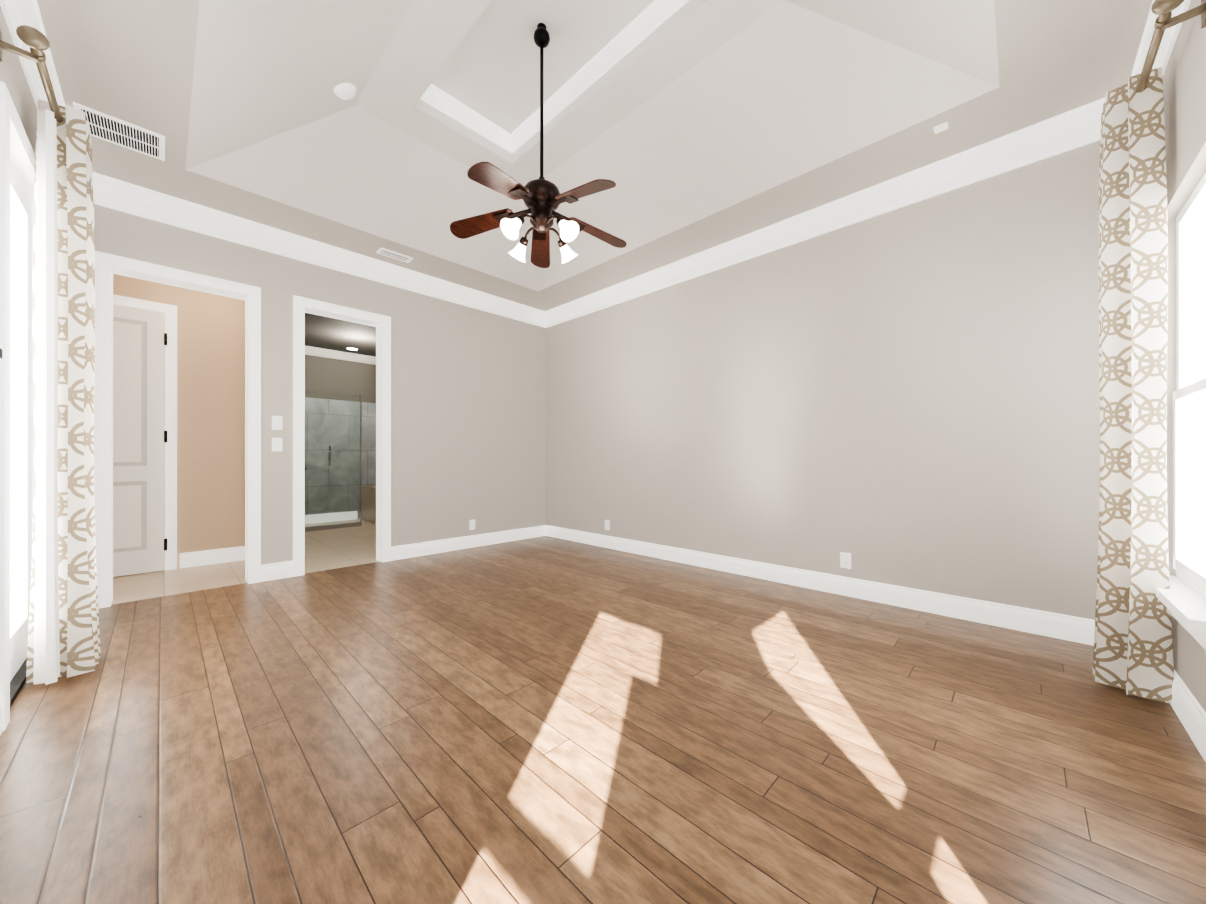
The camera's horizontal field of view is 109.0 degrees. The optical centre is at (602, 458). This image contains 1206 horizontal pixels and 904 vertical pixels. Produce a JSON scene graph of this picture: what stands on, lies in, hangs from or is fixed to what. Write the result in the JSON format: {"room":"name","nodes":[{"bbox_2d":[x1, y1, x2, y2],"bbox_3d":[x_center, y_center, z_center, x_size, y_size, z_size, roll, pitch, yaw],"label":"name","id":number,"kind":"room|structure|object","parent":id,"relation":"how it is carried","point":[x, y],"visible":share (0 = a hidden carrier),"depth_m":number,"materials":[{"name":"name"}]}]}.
{"room":"empty bedroom","nodes":[
{"label":"empty bedroom","id":0,"kind":"room"},
{"bbox_2d":[0,5,36,153],"bbox_3d":[-1.870,-0.891,1.102,5.165,3.900,0.140,0,0,44],"label":"wall","id":1,"kind":"structure","parent":0,"point":[13,78],"depth_m":1.92,"materials":[{"name":"grey paint"}]},
{"bbox_2d":[0,345,2,371],"bbox_3d":[-2.231,-0.370,1.573,0.090,0.116,0.032,0,0,44],"label":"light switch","id":2,"kind":"object","parent":1,"relation":"attached to","point":[1,357],"visible":1,"depth_m":1.60,"materials":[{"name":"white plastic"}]},
{"bbox_2d":[0,701,2,734],"bbox_3d":[-1.161,0.988,0.520,3.280,0.142,0.016,0,0,44],"label":"baseboard","id":3,"kind":"structure","parent":1,"relation":"attached to","point":[1,707],"depth_m":1.66,"materials":[{"name":"white"}]},
{"bbox_2d":[0,81,34,730],"bbox_3d":[-2.767,-0.200,1.990,1.070,2.520,0.160,0,0,44],"label":"door frame","id":4,"kind":"structure","parent":1,"relation":"attached to","point":[16,149],"depth_m":1.69,"materials":[{"name":"white"}]},
{"bbox_2d":[10,160,31,706],"bbox_3d":[-2.774,-0.159,1.982,0.902,2.434,0.136,0,0,44],"label":"patio door","id":5,"kind":"structure","parent":1,"relation":"in","point":[20,386],"depth_m":2.17,"materials":[{"name":"white painted frame"},{"name":"clear glass"}]},
{"bbox_2d":[0,0,64,106],"bbox_3d":[-1.797,-1.893,1.177,5.165,0.195,0.067,0,0,44],"label":"crown molding","id":6,"kind":"structure","parent":1,"relation":"attached to","point":[16,13],"depth_m":1.94,"materials":[{"name":"white"}]},
{"bbox_2d":[0,25,100,684],"bbox_3d":[-2.568,-0.323,2.036,1.098,2.735,0.224,0,0,44],"label":"curtain","id":7,"kind":"object","parent":1,"relation":"attached to","point":[63,633],"visible":1,"depth_m":2.06,"materials":[{"name":"beige fabric"}]},
{"bbox_2d":[113,274,244,567],"bbox_3d":[-4.262,-0.539,4.059,0.120,3.200,1.640,0,0,44],"label":"wall","id":8,"kind":"structure","parent":0,"point":[210,421],"depth_m":4.29,"materials":[{"name":"beige paint"}]},
{"bbox_2d":[113,304,166,576],"bbox_3d":[-4.350,-0.159,3.822,0.052,2.422,0.672,0,0,44],"label":"hall door","id":9,"kind":"structure","parent":8,"relation":"in","point":[139,436],"depth_m":3.93,"materials":[{"name":"white wood"}]},
{"bbox_2d":[113,295,176,569],"bbox_3d":[-4.379,-0.200,3.839,0.020,2.520,0.820,0,0,44],"label":"door frame","id":10,"kind":"structure","parent":8,"relation":"attached to","point":[170,311],"depth_m":4.09,"materials":[{"name":"white"}]},
{"bbox_2d":[180,546,244,567],"bbox_3d":[-3.903,0.990,4.330,0.016,0.142,0.510,0,0,44],"label":"baseboard","id":11,"kind":"structure","parent":8,"relation":"attached to","point":[199,558],"depth_m":4.31,"materials":[{"name":"white"}]},
{"bbox_2d":[111,519,379,604],"bbox_3d":[-3.885,1.092,5.450,3.720,0.058,4.160,0,0,44],"label":"floor","id":12,"kind":"structure","parent":0,"point":[328,549],"depth_m":4.15,"materials":[{"name":"beige tile"}]},
{"bbox_2d":[305,391,361,531],"bbox_3d":[-4.277,0.037,6.237,0.060,2.050,1.420,0,0,44],"label":"glass","id":13,"kind":"object","parent":12,"relation":"on","point":[330,526],"visible":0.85,"depth_m":6.52,"materials":[{"name":"clear glass"}]},
{"bbox_2d":[359,485,375,523],"bbox_3d":[-3.445,0.772,7.238,1.584,0.580,0.736,0,0,44],"label":"tub deck","id":14,"kind":"object","parent":12,"relation":"on","point":[368,503],"visible":0.07,"depth_m":7.18,"materials":[{"name":"beige tile"}]},
{"bbox_2d":[94,204,545,564],"bbox_3d":[-2.382,-0.889,4.378,0.140,3.900,4.720,0,0,44],"label":"wall","id":15,"kind":"structure","parent":0,"point":[468,414],"depth_m":4.69,"materials":[{"name":"grey paint"}]},
{"bbox_2d":[272,416,281,429],"bbox_3d":[-2.860,-0.309,3.776,0.014,0.116,0.072,0,0,44],"label":"light switch","id":16,"kind":"object","parent":15,"relation":"attached to","point":[276,422],"visible":1,"depth_m":3.77,"materials":[{"name":"white plastic"}]},
{"bbox_2d":[272,438,281,450],"bbox_3d":[-2.860,-0.119,3.776,0.014,0.116,0.072,0,0,44],"label":"light switch","id":17,"kind":"object","parent":15,"relation":"attached to","point":[276,444],"visible":1,"depth_m":3.77,"materials":[{"name":"white plastic"}]},
{"bbox_2d":[93,172,543,326],"bbox_3d":[-2.203,-1.892,4.414,0.067,0.195,3.960,0,0,44],"label":"crown molding","id":18,"kind":"structure","parent":15,"relation":"attached to","point":[108,192],"depth_m":3.79,"materials":[{"name":"white"}]},
{"bbox_2d":[391,525,543,560],"bbox_3d":[-1.499,0.990,5.172,0.016,0.142,2.010,0,0,44],"label":"baseboard","id":19,"kind":"structure","parent":15,"relation":"attached to","point":[452,544],"depth_m":5.02,"materials":[{"name":"white"}]},
{"bbox_2d":[470,520,474,529],"bbox_3d":[-1.554,0.791,5.121,0.010,0.116,0.072,0,0,44],"label":"electrical outlet","id":20,"kind":"object","parent":15,"relation":"attached to","point":[472,524],"visible":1,"depth_m":5.12,"materials":[{"name":"white plastic"}]},
{"bbox_2d":[305,355,375,518],"bbox_3d":[-4.682,-0.538,7.204,0.132,3.200,2.520,0,0,44],"label":"wall","id":21,"kind":"structure","parent":0,"point":[326,376],"depth_m":7.30,"materials":[{"name":"grey tile"}]},
{"bbox_2d":[305,511,356,523],"bbox_3d":[-4.855,0.991,6.918,0.016,0.142,1.630,0,0,44],"label":"baseboard","id":22,"kind":"structure","parent":21,"relation":"attached to","point":[343,517],"depth_m":7.20,"materials":[{"name":"white"}]},
{"bbox_2d":[305,346,375,364],"bbox_3d":[-4.584,-1.750,7.193,0.047,0.136,2.280,0,0,44],"label":"crown molding","id":23,"kind":"structure","parent":21,"relation":"attached to","point":[332,354],"depth_m":7.28,"materials":[{"name":"white"}]},
{"bbox_2d":[305,313,375,356],"bbox_3d":[-3.392,-1.976,6.032,3.615,0.324,2.640,0,0,44],"label":"ceiling","id":24,"kind":"structure","parent":0,"point":[334,334],"depth_m":6.37,"materials":[{"name":"grey paint"}]},
{"bbox_2d":[37,0,1151,310],"bbox_3d":[-0.377,-2.315,2.636,5.225,0.650,4.200,0,0,44],"label":"ceiling","id":25,"kind":"structure","parent":0,"point":[691,126],"depth_m":2.73,"materials":[{"name":"white paint"}]},
{"bbox_2d":[73,102,164,160],"bbox_3d":[-2.942,-1.984,2.635,0.300,0.012,0.360,0,0,44],"label":"ceiling vent","id":26,"kind":"object","parent":25,"relation":"in","point":[108,128],"visible":0.96,"depth_m":2.63,"materials":[{"name":"white plastic"}]},
{"bbox_2d":[334,83,355,99],"bbox_3d":[-1.663,-2.368,2.773,0.136,0.087,0.125,0,0,44],"label":"smoke detector","id":27,"kind":"object","parent":25,"relation":"attached to","point":[345,91],"visible":1,"depth_m":2.75,"materials":[{"name":"white plastic"}]},
{"bbox_2d":[376,248,412,262],"bbox_3d":[-2.037,-1.983,4.210,0.130,0.012,0.300,0,0,44],"label":"ceiling vent","id":28,"kind":"object","parent":25,"relation":"in","point":[395,255],"visible":0.98,"depth_m":4.20,"materials":[{"name":"white plastic"}]},
{"bbox_2d":[420,84,435,100],"bbox_3d":[-0.641,-2.580,2.364,1.825,0.121,0.042,0,0,44],"label":"crown molding","id":29,"kind":"structure","parent":25,"relation":"attached to","point":[428,92],"depth_m":3.03,"materials":[{"name":"white"}]},
{"bbox_2d":[424,87,511,151],"bbox_3d":[-1.012,-2.579,3.262,0.042,0.121,0.690,0,0,44],"label":"crown molding","id":30,"kind":"structure","parent":25,"relation":"attached to","point":[442,101],"depth_m":3.26,"materials":[{"name":"white"}]},
{"bbox_2d":[450,23,626,267],"bbox_3d":[-0.341,-1.952,2.600,1.086,1.377,1.132,0,0,44],"label":"fan","id":31,"kind":"object","parent":25,"relation":"hanging from","point":[542,198],"visible":1,"depth_m":2.59,"materials":[{"name":"brown wood"}]},
{"bbox_2d":[510,0,688,153],"bbox_3d":[-0.112,-2.579,2.908,1.825,0.121,0.042,0,0,44],"label":"crown molding","id":32,"kind":"structure","parent":25,"relation":"attached to","point":[645,23],"depth_m":2.81,"materials":[{"name":"white"}]},
{"bbox_2d":[933,122,947,133],"bbox_3d":[2.034,-1.988,2.588,0.065,0.005,0.065,0,0,44],"label":"ceiling vent","id":33,"kind":"object","parent":25,"relation":"in","point":[940,127],"visible":1,"depth_m":2.59,"materials":[{"name":"white plastic"}]},
{"bbox_2d":[0,536,1205,903],"bbox_3d":[-0.339,1.090,2.598,5.340,0.060,4.420,0,0,44],"label":"floor","id":34,"kind":"structure","parent":0,"point":[544,720],"depth_m":1.54,"materials":[{"name":"brown wood"}]},
{"bbox_2d":[546,140,1099,619],"bbox_3d":[1.116,-0.889,4.168,5.165,3.900,0.140,0,0,44],"label":"wall","id":35,"kind":"structure","parent":0,"point":[906,396],"depth_m":3.18,"materials":[{"name":"grey paint"}]},
{"bbox_2d":[605,520,609,529],"bbox_3d":[0.049,0.791,5.103,0.072,0.116,0.010,0,0,44],"label":"electrical outlet","id":36,"kind":"object","parent":35,"relation":"attached to","point":[607,524],"visible":1,"depth_m":5.09,"materials":[{"name":"white plastic"}]},
{"bbox_2d":[544,525,1094,645],"bbox_3d":[1.062,0.990,4.111,5.165,0.142,0.016,0,0,44],"label":"baseboard","id":37,"kind":"structure","parent":35,"relation":"attached to","point":[1060,626],"depth_m":3.18,"materials":[{"name":"white"}]},
{"bbox_2d":[544,97,1104,327],"bbox_3d":[1.044,-1.892,4.094,5.165,0.195,0.067,0,0,44],"label":"crown molding","id":38,"kind":"structure","parent":35,"relation":"attached to","point":[1048,138],"depth_m":3.14,"materials":[{"name":"white"}]},
{"bbox_2d":[840,552,850,568],"bbox_3d":[1.875,0.790,3.324,0.072,0.116,0.010,0,0,44],"label":"electrical outlet","id":39,"kind":"object","parent":35,"relation":"attached to","point":[845,560],"visible":1,"depth_m":3.32,"materials":[{"name":"white plastic"}]},
{"bbox_2d":[1162,0,1205,712],"bbox_3d":[1.524,-0.891,0.785,0.140,3.900,4.420,0,0,44],"label":"wall","id":40,"kind":"structure","parent":0,"point":[1184,85],"depth_m":1.79,"materials":[{"name":"grey paint"}]},
{"bbox_2d":[1093,0,1205,703],"bbox_3d":[2.333,-0.323,1.881,0.229,2.735,1.008,0,0,44],"label":"curtain","id":41,"kind":"object","parent":40,"relation":"attached to","point":[1133,651],"visible":1,"depth_m":1.89,"materials":[{"name":"beige fabric"}]},
{"bbox_2d":[1131,0,1189,75],"bbox_3d":[1.450,-1.893,0.857,0.067,0.195,3.960,0,0,44],"label":"crown molding","id":42,"kind":"structure","parent":40,"relation":"attached to","point":[1170,35],"depth_m":1.95,"materials":[{"name":"white"}]},
{"bbox_2d":[1156,575,1205,649],"bbox_3d":[2.390,0.612,1.783,0.108,0.106,0.910,0,0,44],"label":"window sill","id":43,"kind":"structure","parent":40,"relation":"attached to","point":[1183,602],"depth_m":1.65,"materials":[{"name":"white"}]},
{"bbox_2d":[1170,670,1205,761],"bbox_3d":[1.457,0.988,0.828,0.016,0.142,4.110,0,0,44],"label":"baseboard","id":44,"kind":"structure","parent":40,"relation":"attached to","point":[1188,709],"depth_m":1.65,"materials":[{"name":"white"}]},
{"bbox_2d":[1173,172,1205,597],"bbox_3d":[2.442,-0.290,1.732,0.066,1.696,0.816,0,0,44],"label":"window","id":45,"kind":"structure","parent":40,"relation":"in","point":[1189,480],"depth_m":1.94,"materials":[{"name":"white"}]}
]}

